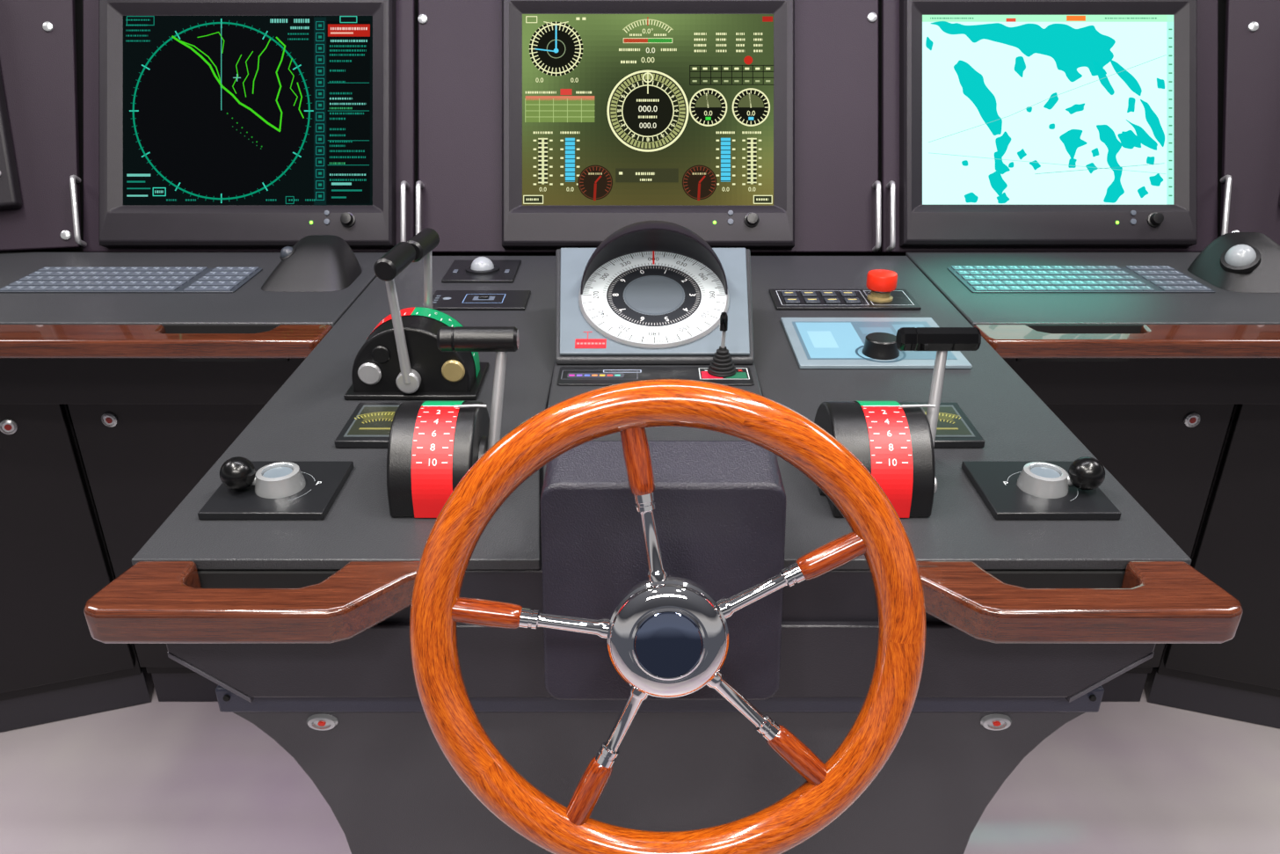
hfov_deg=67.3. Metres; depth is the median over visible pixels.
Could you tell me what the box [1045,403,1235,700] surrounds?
base cabinet
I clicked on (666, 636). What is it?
steering wheel
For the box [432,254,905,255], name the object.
wall
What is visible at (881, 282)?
emergency stop button
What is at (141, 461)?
base cabinet
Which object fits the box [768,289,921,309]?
panel
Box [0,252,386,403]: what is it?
desk
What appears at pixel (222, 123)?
monitor
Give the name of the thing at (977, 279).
keyboard
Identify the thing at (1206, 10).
panel
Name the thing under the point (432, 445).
lever
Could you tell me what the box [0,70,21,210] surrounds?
monitor
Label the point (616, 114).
monitor
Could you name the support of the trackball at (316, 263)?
on the desk at (242, 345)
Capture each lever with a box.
[343,227,489,399]
[386,326,519,517]
[814,327,981,517]
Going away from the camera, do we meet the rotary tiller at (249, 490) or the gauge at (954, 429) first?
the rotary tiller at (249, 490)
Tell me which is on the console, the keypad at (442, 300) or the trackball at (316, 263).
the keypad at (442, 300)
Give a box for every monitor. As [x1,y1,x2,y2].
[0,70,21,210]
[98,0,395,247]
[501,0,794,248]
[899,0,1196,247]
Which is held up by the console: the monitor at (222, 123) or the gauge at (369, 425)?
the gauge at (369, 425)
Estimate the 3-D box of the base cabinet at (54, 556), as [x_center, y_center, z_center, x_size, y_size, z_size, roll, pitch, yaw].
[-1.171,0.153,1.762,0.420,0.653,0.505,-8,27,-17]
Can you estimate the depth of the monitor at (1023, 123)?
1.58 m
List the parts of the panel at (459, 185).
handle, handle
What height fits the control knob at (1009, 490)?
0.038 m
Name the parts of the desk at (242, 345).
handrail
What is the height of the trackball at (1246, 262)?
0.060 m
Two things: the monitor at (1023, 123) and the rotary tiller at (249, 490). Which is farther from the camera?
the monitor at (1023, 123)
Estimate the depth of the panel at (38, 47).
1.58 m
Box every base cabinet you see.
[0,403,153,732]
[66,403,266,700]
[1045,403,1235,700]
[1144,403,1279,727]
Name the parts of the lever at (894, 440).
adjusting knob, lever arm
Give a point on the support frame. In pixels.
(78, 3)
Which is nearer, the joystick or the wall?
the joystick
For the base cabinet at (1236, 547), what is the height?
0.653 m
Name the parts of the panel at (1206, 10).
handle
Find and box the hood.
[580,220,727,294]
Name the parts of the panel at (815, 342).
knob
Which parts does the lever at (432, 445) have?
lever arm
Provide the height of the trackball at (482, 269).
0.036 m
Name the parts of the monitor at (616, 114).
knob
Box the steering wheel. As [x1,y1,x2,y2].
[409,378,926,853]
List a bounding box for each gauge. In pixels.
[334,402,401,447]
[917,402,984,447]
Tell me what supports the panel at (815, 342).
on the console
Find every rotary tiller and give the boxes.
[197,456,353,519]
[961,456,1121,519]
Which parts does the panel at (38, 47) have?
handle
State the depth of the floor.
1.59 m
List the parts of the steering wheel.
spoke rod, spoke rod, spoke rod, spoke rod, spoke rod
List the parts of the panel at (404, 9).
handle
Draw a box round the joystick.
[707,312,735,377]
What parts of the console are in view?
handrail, plate, control strip, mounting plate, plate, handrail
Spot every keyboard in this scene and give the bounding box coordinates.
[0,266,262,292]
[947,265,1215,292]
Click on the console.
(301, 627)
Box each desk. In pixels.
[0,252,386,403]
[905,252,1279,403]
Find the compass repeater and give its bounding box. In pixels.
[555,220,754,363]
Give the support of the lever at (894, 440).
on the console
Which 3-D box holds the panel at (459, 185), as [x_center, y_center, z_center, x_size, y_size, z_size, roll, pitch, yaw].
[0.014,-0.545,1.595,0.766,0.472,0.255,0,25,0]
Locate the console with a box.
[83,255,1243,853]
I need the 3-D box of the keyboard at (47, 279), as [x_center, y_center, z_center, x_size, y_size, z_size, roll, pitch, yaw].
[-0.757,-0.221,1.438,0.345,0.005,0.122,0,25,0]
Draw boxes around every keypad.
[432,290,530,310]
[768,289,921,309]
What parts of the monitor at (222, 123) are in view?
knob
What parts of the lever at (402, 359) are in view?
fixing knob, lever arm, plate, lever arm, fixing knob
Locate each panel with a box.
[0,0,87,251]
[83,0,414,252]
[415,0,880,253]
[780,317,971,368]
[881,0,1217,253]
[1220,0,1279,245]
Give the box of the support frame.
[0,0,1226,254]
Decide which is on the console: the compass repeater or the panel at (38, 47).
the compass repeater
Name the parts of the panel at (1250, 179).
handle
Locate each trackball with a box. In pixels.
[261,234,362,291]
[441,256,521,282]
[1187,232,1279,292]
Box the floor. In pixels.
[0,685,1279,853]
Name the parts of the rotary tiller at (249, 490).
ball knob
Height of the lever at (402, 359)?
0.168 m
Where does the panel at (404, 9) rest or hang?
attached to the support frame
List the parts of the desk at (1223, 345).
handrail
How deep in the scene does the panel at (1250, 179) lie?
1.58 m
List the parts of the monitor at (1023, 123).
knob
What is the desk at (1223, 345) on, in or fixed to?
on the base cabinet at (1236, 547)

